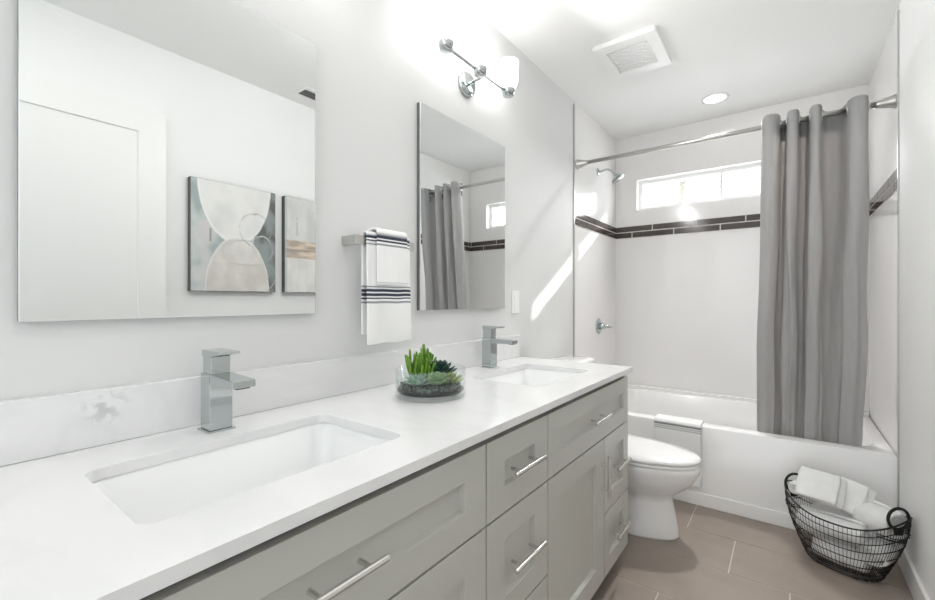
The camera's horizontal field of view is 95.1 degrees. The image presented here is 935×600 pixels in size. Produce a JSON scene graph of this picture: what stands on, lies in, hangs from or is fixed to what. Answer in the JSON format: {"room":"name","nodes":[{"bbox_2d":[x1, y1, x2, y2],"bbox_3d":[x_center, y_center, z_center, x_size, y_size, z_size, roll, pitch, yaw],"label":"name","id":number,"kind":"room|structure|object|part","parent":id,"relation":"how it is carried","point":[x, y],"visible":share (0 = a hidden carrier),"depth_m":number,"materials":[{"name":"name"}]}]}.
{"room":"bathroom","nodes":[
{"label":"bathroom","id":0,"kind":"room"},
{"bbox_2d":[0,0,615,400],"bbox_3d":[-0.340,-0.069,1.517,0.120,2.476,5.023,0,0,37],"label":"wall","id":1,"kind":"structure","parent":0,"point":[375,60],"depth_m":1.47,"materials":[{"name":"white paint"}]},
{"bbox_2d":[17,0,314,321],"bbox_3d":[-0.631,-0.353,1.011,0.019,0.786,0.602,0,0,37],"label":"wall mirror","id":2,"kind":"object","parent":1,"relation":"attached to","point":[166,148],"visible":1,"depth_m":0.94,"materials":[{"name":"silver metal"}]},
{"bbox_2d":[0,335,519,466],"bbox_3d":[-0.306,0.236,1.447,0.020,0.112,1.901,0,0,37],"label":"backsplash","id":3,"kind":"structure","parent":1,"relation":"attached to","point":[31,428],"depth_m":0.94,"materials":[{"name":"white stone"}]},
{"bbox_2d":[342,234,413,250],"bbox_3d":[-0.291,-0.186,1.421,0.071,0.030,0.255,0,0,37],"label":"towel bar","id":4,"kind":"object","parent":1,"relation":"attached to","point":[356,239],"visible":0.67,"depth_m":1.32,"materials":[{"name":"silver metal"}]},
{"bbox_3d":[-0.361,-0.186,1.335,0.062,0.029,0.030,0,0,37],"label":"post","id":5,"kind":"part","parent":4,"relation":"part of","materials":[{"name":"silver metal"}]},
{"bbox_2d":[361,231,410,344],"bbox_3d":[-0.262,-0.038,1.402,0.040,0.356,0.196,0,0,37],"label":"hand towel","id":6,"kind":"object","parent":4,"relation":"hanging from","point":[385,309],"visible":0.8,"depth_m":1.36,"materials":[{"name":"fabric"}]},
{"bbox_2d":[368,227,407,284],"bbox_3d":[-0.260,-0.140,1.408,0.053,0.182,0.136,0,0,37],"label":"washcloth","id":7,"kind":"object","parent":6,"relation":"on","point":[392,261],"visible":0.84,"depth_m":1.39,"materials":[{"name":"fabric"}]},
{"bbox_2d":[417,101,504,310],"bbox_3d":[-0.004,-0.353,1.849,0.019,0.786,0.600,0,0,37],"label":"wall mirror","id":8,"kind":"object","parent":1,"relation":"attached to","point":[461,170],"visible":1,"depth_m":1.78,"materials":[{"name":"silver metal"}]},
{"bbox_2d":[433,1,518,98],"bbox_3d":[0.028,-0.979,1.777,0.156,0.195,0.534,0,0,37],"label":"vanity light","id":9,"kind":"object","parent":1,"relation":"attached to","point":[446,13],"visible":1,"depth_m":1.73,"materials":[{"name":"white glass"}]},
{"bbox_3d":[-0.079,-1.017,1.583,0.094,0.118,0.094,0,0,37],"label":"lamp shade","id":10,"kind":"part","parent":9,"relation":"part of","materials":[{"name":"white glass"}]},
{"bbox_3d":[0.001,-0.936,1.854,0.022,0.110,0.110,0,0,37],"label":"plate","id":11,"kind":"part","parent":9,"relation":"part of","materials":[{"name":"silver metal"}]},
{"bbox_3d":[0.015,-0.942,1.787,0.088,0.029,0.460,0,0,37],"label":"arm","id":12,"kind":"part","parent":9,"relation":"part of","materials":[{"name":"silver metal"}]},
{"bbox_3d":[0.053,-1.017,1.759,0.094,0.118,0.094,0,0,37],"label":"lamp shade","id":13,"kind":"part","parent":9,"relation":"part of","materials":[{"name":"white glass"}]},
{"bbox_3d":[0.184,-1.017,1.935,0.094,0.118,0.094,0,0,37],"label":"lamp shade","id":14,"kind":"part","parent":9,"relation":"part of","materials":[{"name":"white glass"}]},
{"bbox_2d":[511,291,518,313],"bbox_3d":[0.247,0.011,2.194,0.008,0.116,0.072,0,0,37],"label":"outlet","id":15,"kind":"object","parent":1,"relation":"attached to","point":[514,294],"visible":1,"depth_m":2.18,"materials":[{"name":"white plastic"}]},
{"bbox_2d":[573,104,574,355],"bbox_3d":[0.697,-0.071,2.798,0.011,2.420,0.010,0,0,37],"label":"trim","id":16,"kind":"structure","parent":1,"relation":"attached to","point":[573,104],"depth_m":2.79,"materials":[{"name":"silver metal"}]},
{"bbox_2d":[575,211,615,238],"bbox_3d":[0.956,-0.542,3.145,0.006,0.095,0.852,0,0,37],"label":"trim","id":17,"kind":"structure","parent":1,"relation":"attached to","point":[581,220],"depth_m":3.09,"materials":[{"name":"brown tile"}]},
{"bbox_2d":[596,318,612,333],"bbox_3d":[1.009,0.194,3.153,0.081,0.116,0.134,0,0,37],"label":"shower valve","id":18,"kind":"object","parent":1,"relation":"attached to","point":[599,325],"visible":1,"depth_m":3.14,"materials":[{"name":"silver metal"}]},
{"bbox_2d":[597,168,622,183],"bbox_3d":[1.038,-0.909,3.107,0.184,0.129,0.092,0,0,37],"label":"shower","id":19,"kind":"object","parent":1,"relation":"attached to","point":[616,177],"visible":1,"depth_m":3.09,"materials":[{"name":"silver metal"}]},
{"bbox_3d":[1.016,-0.935,3.123,0.120,0.055,0.016,0,0,37],"label":"arm","id":20,"kind":"part","parent":19,"relation":"part of","materials":[{"name":"silver metal"}]},
{"bbox_2d":[575,93,896,168],"bbox_3d":[1.339,-0.904,2.395,1.517,0.064,0.064,0,0,37],"label":"curtain rod","id":21,"kind":"object","parent":1,"relation":"attached to","point":[891,101],"visible":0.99,"depth_m":2.35,"materials":[{"name":"silver metal"}]},
{"bbox_2d":[757,94,869,445],"bbox_3d":[1.716,-0.052,2.146,0.442,1.782,0.183,0,0,37],"label":"shower curtain","id":22,"kind":"object","parent":21,"relation":"hanging from","point":[812,322],"visible":0.94,"depth_m":2.14,"materials":[{"name":"grey fabric"}]},
{"bbox_2d":[466,0,900,139],"bbox_3d":[0.328,-1.357,1.043,1.759,0.100,5.303,0,0,37],"label":"ceiling","id":23,"kind":"structure","parent":0,"point":[760,53],"depth_m":2.22,"materials":[{"name":"white paint"}]},
{"bbox_2d":[592,25,671,80],"bbox_3d":[0.877,-1.295,2.266,0.310,0.024,0.370,0,0,37],"label":"exhaust fan","id":24,"kind":"object","parent":23,"relation":"attached to","point":[643,50],"visible":1,"depth_m":2.24,"materials":[{"name":"white plastic"}]},
{"bbox_2d":[607,40,657,71],"bbox_3d":[0.877,-1.298,2.266,0.202,0.017,0.242,0,0,37],"label":"grille","id":25,"kind":"object","parent":24,"relation":"attached to","point":[641,54],"depth_m":2.27,"materials":[{"name":"white plastic"}]},
{"bbox_2d":[701,93,728,103],"bbox_3d":[1.605,-1.304,2.771,0.160,0.004,0.160,0,0,37],"label":"recessed light","id":26,"kind":"object","parent":23,"relation":"in","point":[714,98],"visible":1,"depth_m":2.76,"materials":[{"name":"white plastic"}]},
{"bbox_2d":[616,84,868,411],"bbox_3d":[1.862,-0.069,3.094,1.759,2.476,0.140,0,0,37],"label":"wall","id":27,"kind":"structure","parent":0,"point":[687,304],"depth_m":3.15,"materials":[{"name":"white tile"}]},
{"bbox_2d":[616,213,759,238],"bbox_3d":[1.819,-0.542,3.035,1.519,0.095,0.006,0,0,37],"label":"trim","id":28,"kind":"structure","parent":27,"relation":"attached to","point":[750,220],"depth_m":3.15,"materials":[{"name":"brown tile"}]},
{"bbox_2d":[639,163,760,209],"bbox_3d":[1.857,-0.831,3.117,1.153,0.240,0.050,0,0,37],"label":"window","id":29,"kind":"structure","parent":27,"relation":"in","point":[721,172],"depth_m":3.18,"materials":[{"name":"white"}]},
{"bbox_2d":[591,499,913,599],"bbox_3d":[0.075,1.154,0.704,1.519,0.030,4.217,0,0,37],"label":"floor","id":30,"kind":"structure","parent":0,"point":[716,554],"depth_m":1.81,"materials":[{"name":"tile"}]},
{"bbox_2d":[140,443,485,599],"bbox_3d":[-0.399,0.727,0.832,0.598,0.825,0.780,0,0,37],"label":"vanity cabinet","id":31,"kind":"object","parent":30,"relation":"on","point":[421,535],"visible":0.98,"depth_m":0.74,"materials":[{"name":"grey wood"}]},
{"bbox_2d":[0,357,632,599],"bbox_3d":[-0.081,0.302,1.279,0.581,0.020,1.901,0,0,37],"label":"countertop","id":32,"kind":"structure","parent":31,"relation":"on","point":[62,538],"depth_m":0.67,"materials":[{"name":"white stone"}]},
{"bbox_2d":[197,348,254,433],"bbox_3d":[-0.529,0.202,0.939,0.157,0.180,0.058,0,0,37],"label":"faucet","id":33,"kind":"object","parent":32,"relation":"on","point":[218,383],"visible":1,"depth_m":0.95,"materials":[{"name":"silver metal"}]},
{"bbox_3d":[-0.568,0.290,0.968,0.058,0.004,0.058,0,0,37],"label":"plate","id":34,"kind":"part","parent":33,"relation":"part of","materials":[{"name":"silver metal"}]},
{"bbox_3d":[-0.552,0.120,0.956,0.087,0.016,0.044,0,0,37],"label":"lever","id":35,"kind":"part","parent":33,"relation":"part of","materials":[{"name":"silver metal"}]},
{"bbox_3d":[-0.509,0.175,0.924,0.108,0.022,0.048,0,0,37],"label":"spout","id":36,"kind":"part","parent":33,"relation":"part of","materials":[{"name":"silver metal"}]},
{"bbox_2d":[92,423,390,523],"bbox_3d":[-0.394,0.390,0.822,0.341,0.154,0.515,0,0,37],"label":"sink","id":37,"kind":"object","parent":32,"relation":"in","point":[161,492],"visible":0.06,"depth_m":0.90,"materials":[{"name":"white ceramic"}]},
{"bbox_2d":[395,364,463,401],"bbox_3d":[-0.113,0.249,1.315,0.214,0.084,0.214,0,0,37],"label":"glass bowl","id":38,"kind":"object","parent":32,"relation":"on","point":[429,391],"visible":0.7,"depth_m":1.25,"materials":[{"name":"clear glass"}]},
{"bbox_2d":[403,372,430,385],"bbox_3d":[-0.149,0.238,1.275,0.096,0.038,0.090,0,0,-26],"label":"succulent","id":39,"kind":"object","parent":38,"relation":"in","point":[417,380],"visible":0.94,"depth_m":1.25,"materials":[{"name":"green plant"}]},
{"bbox_2d":[405,344,436,375],"bbox_3d":[-0.141,0.199,1.323,0.100,0.126,0.108,0,0,-17],"label":"succulent","id":40,"kind":"object","parent":38,"relation":"in","point":[421,362],"visible":0.6,"depth_m":1.30,"materials":[{"name":"green plant"}]},
{"bbox_2d":[426,371,449,384],"bbox_3d":[-0.095,0.234,1.271,0.088,0.038,0.093,0,0,6],"label":"succulent","id":41,"kind":"object","parent":38,"relation":"in","point":[436,378],"visible":0.94,"depth_m":1.25,"materials":[{"name":"green plant"}]},
{"bbox_2d":[430,360,456,373],"bbox_3d":[-0.091,0.212,1.339,0.110,0.046,0.104,0,0,37],"label":"succulent","id":42,"kind":"object","parent":38,"relation":"in","point":[442,366],"visible":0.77,"depth_m":1.32,"materials":[{"name":"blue plant"}]},
{"bbox_2d":[444,371,462,383],"bbox_3d":[-0.053,0.237,1.298,0.089,0.034,0.082,0,0,37],"label":"succulent","id":43,"kind":"object","parent":38,"relation":"in","point":[453,379],"visible":0.73,"depth_m":1.29,"materials":[{"name":"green plant"}]},
{"bbox_2d":[480,325,517,367],"bbox_3d":[0.135,0.202,1.832,0.157,0.180,0.058,0,0,37],"label":"faucet","id":44,"kind":"object","parent":32,"relation":"on","point":[489,340],"visible":1,"depth_m":1.84,"materials":[{"name":"silver metal"}]},
{"bbox_3d":[0.112,0.120,1.849,0.087,0.016,0.044,0,0,37],"label":"lever","id":45,"kind":"part","parent":44,"relation":"part of","materials":[{"name":"silver metal"}]},
{"bbox_3d":[0.155,0.175,1.817,0.108,0.022,0.048,0,0,37],"label":"spout","id":46,"kind":"part","parent":44,"relation":"part of","materials":[{"name":"silver metal"}]},
{"bbox_2d":[483,368,578,386],"bbox_3d":[0.259,0.390,1.695,0.341,0.154,0.489,0,0,37],"label":"sink","id":47,"kind":"object","parent":32,"relation":"in","point":[527,376],"visible":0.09,"depth_m":1.90,"materials":[{"name":"white ceramic"}]},
{"bbox_3d":[-0.188,0.423,0.646,0.038,0.012,0.157,0,0,37],"label":"handle","id":48,"kind":"part","parent":31,"relation":"part of","materials":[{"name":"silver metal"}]},
{"bbox_3d":[-0.107,0.794,0.801,0.020,0.534,0.475,0,0,37],"label":"door","id":49,"kind":"part","parent":31,"relation":"part of","materials":[{"name":"grey paint"}]},
{"bbox_2d":[479,414,546,599],"bbox_3d":[-0.071,0.727,1.271,0.598,0.825,0.317,0,0,37],"label":"base cabinet","id":50,"kind":"object","parent":30,"relation":"on","point":[516,457],"visible":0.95,"depth_m":1.11,"materials":[{"name":"grey wood"}]},
{"bbox_3d":[0.131,0.427,1.120,0.020,0.188,0.312,0,0,37],"label":"drawer","id":51,"kind":"part","parent":50,"relation":"part of","materials":[{"name":"grey paint"}]},
{"bbox_3d":[0.131,0.660,1.120,0.020,0.267,0.312,0,0,37],"label":"drawer","id":52,"kind":"part","parent":50,"relation":"part of","materials":[{"name":"grey paint"}]},
{"bbox_3d":[0.153,0.658,1.103,0.038,0.012,0.157,0,0,37],"label":"handle","id":53,"kind":"part","parent":50,"relation":"part of","materials":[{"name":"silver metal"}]},
{"bbox_3d":[0.153,0.424,1.103,0.038,0.012,0.157,0,0,37],"label":"handle","id":54,"kind":"part","parent":50,"relation":"part of","materials":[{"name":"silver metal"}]},
{"bbox_3d":[0.131,0.930,1.120,0.020,0.262,0.312,0,0,37],"label":"drawer","id":55,"kind":"part","parent":50,"relation":"part of","materials":[{"name":"grey paint"}]},
{"bbox_2d":[542,376,631,599],"bbox_3d":[0.258,0.727,1.710,0.598,0.825,0.780,0,0,37],"label":"vanity cabinet","id":56,"kind":"object","parent":30,"relation":"on","point":[588,524],"visible":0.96,"depth_m":1.50,"materials":[{"name":"grey wood"}]},
{"bbox_3d":[0.369,0.794,1.438,0.020,0.534,0.473,0,0,37],"label":"door","id":57,"kind":"part","parent":56,"relation":"part of","materials":[{"name":"grey paint"}]},
{"bbox_3d":[0.460,0.427,1.559,0.020,0.188,0.775,0,0,37],"label":"drawer","id":58,"kind":"part","parent":56,"relation":"part of","materials":[{"name":"grey paint"}]},
{"bbox_3d":[0.482,0.429,1.543,0.038,0.012,0.157,0,0,37],"label":"handle","id":59,"kind":"part","parent":56,"relation":"part of","materials":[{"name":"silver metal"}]},
{"bbox_3d":[0.513,0.657,1.584,0.038,0.157,0.012,0,0,37],"label":"handle","id":60,"kind":"part","parent":56,"relation":"part of","materials":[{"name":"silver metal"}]},
{"bbox_3d":[0.603,0.671,1.751,0.020,0.288,0.297,0,0,37],"label":"drawer","id":61,"kind":"part","parent":56,"relation":"part of","materials":[{"name":"grey paint"}]},
{"bbox_3d":[0.603,0.941,1.751,0.020,0.241,0.297,0,0,37],"label":"drawer","id":62,"kind":"part","parent":56,"relation":"part of","materials":[{"name":"grey paint"}]},
{"bbox_3d":[0.625,0.932,1.734,0.038,0.012,0.157,0,0,37],"label":"handle","id":63,"kind":"part","parent":56,"relation":"part of","materials":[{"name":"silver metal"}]},
{"bbox_3d":[0.625,0.663,1.734,0.038,0.012,0.157,0,0,37],"label":"handle","id":64,"kind":"part","parent":56,"relation":"part of","materials":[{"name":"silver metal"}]},
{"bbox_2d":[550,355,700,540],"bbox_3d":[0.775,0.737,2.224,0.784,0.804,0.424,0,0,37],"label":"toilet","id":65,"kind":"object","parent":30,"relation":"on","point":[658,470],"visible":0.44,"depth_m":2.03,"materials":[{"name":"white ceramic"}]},
{"bbox_3d":[0.545,0.353,2.396,0.210,0.036,0.424,0,0,37],"label":"tank lid","id":66,"kind":"part","parent":65,"relation":"part of","materials":[{"name":"white ceramic"}]},
{"bbox_3d":[0.835,0.959,2.179,0.630,0.360,0.362,0,0,37],"label":"bowl","id":67,"kind":"part","parent":65,"relation":"part of","materials":[{"name":"white ceramic"}]},
{"bbox_3d":[0.851,0.771,2.167,0.590,0.016,0.364,0,0,37],"label":"seat","id":68,"kind":"part","parent":65,"relation":"part of","materials":[{"name":"white plastic"}]},
{"bbox_3d":[0.850,0.747,2.168,0.597,0.026,0.368,0,0,37],"label":"lid","id":69,"kind":"part","parent":65,"relation":"part of","materials":[{"name":"white ceramic"}]},
{"bbox_2d":[626,384,896,542],"bbox_3d":[1.562,0.906,2.692,1.513,0.466,0.858,0,0,37],"label":"bathtub","id":70,"kind":"object","parent":30,"relation":"on","point":[744,469],"visible":0.43,"depth_m":2.25,"materials":[{"name":"white ceramic"}]},
{"bbox_2d":[654,414,703,487],"bbox_3d":[1.224,0.861,2.471,0.244,0.351,0.125,0,0,37],"label":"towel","id":71,"kind":"object","parent":70,"relation":"on","point":[679,431],"visible":0.47,"depth_m":2.42,"materials":[{"name":"fabric"}]},
{"bbox_2d":[784,472,912,582],"bbox_3d":[1.599,0.965,1.820,0.270,0.338,0.422,0,0,-32],"label":"wire basket","id":72,"kind":"object","parent":30,"relation":"on","point":[907,526],"visible":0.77,"depth_m":1.72,"materials":[{"name":"black metal"}]},
{"bbox_3d":[1.506,0.850,1.970,0.091,0.108,0.011,0,0,0],"label":"handle","id":73,"kind":"part","parent":72,"relation":"part of","materials":[{"name":"black metal"}]},
{"bbox_2d":[788,480,796,493],"bbox_3d":[1.524,0.851,1.949,0.105,0.061,0.069,0,0,-28],"label":"rolled towel","id":74,"kind":"object","parent":72,"relation":"in","point":[791,486],"visible":0.16,"depth_m":1.94,"materials":[{"name":"white fabric"}]},
{"bbox_2d":[795,466,846,509],"bbox_3d":[1.538,0.814,1.862,0.123,0.135,0.168,0,0,-39],"label":"folded towel","id":75,"kind":"object","parent":72,"relation":"in","point":[828,489],"visible":1,"depth_m":1.84,"materials":[{"name":"white fabric"}]},
{"bbox_2d":[796,505,868,547],"bbox_3d":[1.546,0.959,1.815,0.107,0.104,0.226,0,0,-32],"label":"rolled towel","id":76,"kind":"object","parent":72,"relation":"in","point":[831,517],"visible":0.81,"depth_m":1.79,"materials":[{"name":"white fabric"}]},
{"bbox_2d":[811,533,871,572],"bbox_3d":[1.596,1.068,1.823,0.119,0.117,0.180,0,0,-34],"label":"rolled towel","id":77,"kind":"object","parent":72,"relation":"in","point":[847,553],"visible":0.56,"depth_m":1.79,"materials":[{"name":"white fabric"}]},
{"bbox_2d":[811,501,881,538],"bbox_3d":[1.642,0.954,1.859,0.103,0.098,0.225,0,0,-32],"label":"rolled towel","id":78,"kind":"object","parent":72,"relation":"in","point":[816,505],"visible":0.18,"depth_m":1.87,"materials":[{"name":"white fabric"}]},
{"bbox_2d":[858,538,898,566],"bbox_3d":[1.659,1.014,1.723,0.124,0.086,0.095,0,0,-25],"label":"rolled towel","id":79,"kind":"object","parent":72,"relation":"in","point":[885,563],"visible":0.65,"depth_m":1.70,"materials":[{"name":"white fabric"}]},
{"bbox_2d":[852,500,905,538],"bbox_3d":[1.672,0.887,1.737,0.125,0.120,0.124,0,0,-15],"label":"rolled towel","id":80,"kind":"object","parent":72,"relation":"in","point":[873,515],"visible":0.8,"depth_m":1.71,"materials":[{"name":"white fabric"}]},
{"bbox_2d":[841,477,875,514],"bbox_3d":[1.635,0.841,1.813,0.099,0.153,0.130,0,0,-31],"label":"folded towel","id":81,"kind":"object","parent":80,"relation":"on","point":[857,494],"visible":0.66,"depth_m":1.79,"materials":[{"name":"white fabric"}]},
{"bbox_3d":[1.655,0.850,1.641,0.091,0.108,0.011,0,0,0],"label":"handle","id":82,"kind":"part","parent":72,"relation":"part of","materials":[{"name":"black metal"}]},
{"bbox_2d":[869,0,934,599],"bbox_3d":[0.973,-0.069,0.536,0.120,2.476,5.023,0,0,37],"label":"wall","id":83,"kind":"structure","parent":0,"point":[917,17],"depth_m":1.73,"materials":[{"name":"white paint"}]},
{"bbox_2d":[869,169,896,217],"bbox_3d":[2.167,-0.542,2.239,0.006,0.095,0.852,0,0,37],"label":"trim","id":84,"kind":"structure","parent":83,"relation":"attached to","point":[889,187],"depth_m":2.17,"materials":[{"name":"brown tile"}]},
{"bbox_2d":[897,10,899,511],"bbox_3d":[1.909,-0.071,1.891,0.008,2.420,0.010,0,0,37],"label":"trim","id":85,"kind":"structure","parent":83,"relation":"attached to","point":[898,11],"depth_m":1.89,"materials":[{"name":"silver metal"}]},
{"bbox_2d":[895,537,929,599],"bbox_3d":[0.658,1.087,0.227,0.014,0.105,4.151,0,0,37],"label":"baseboard","id":86,"kind":"structure","parent":83,"relation":"attached to","point":[916,587],"depth_m":1.65,"materials":[{"name":"white wood"}]}
]}

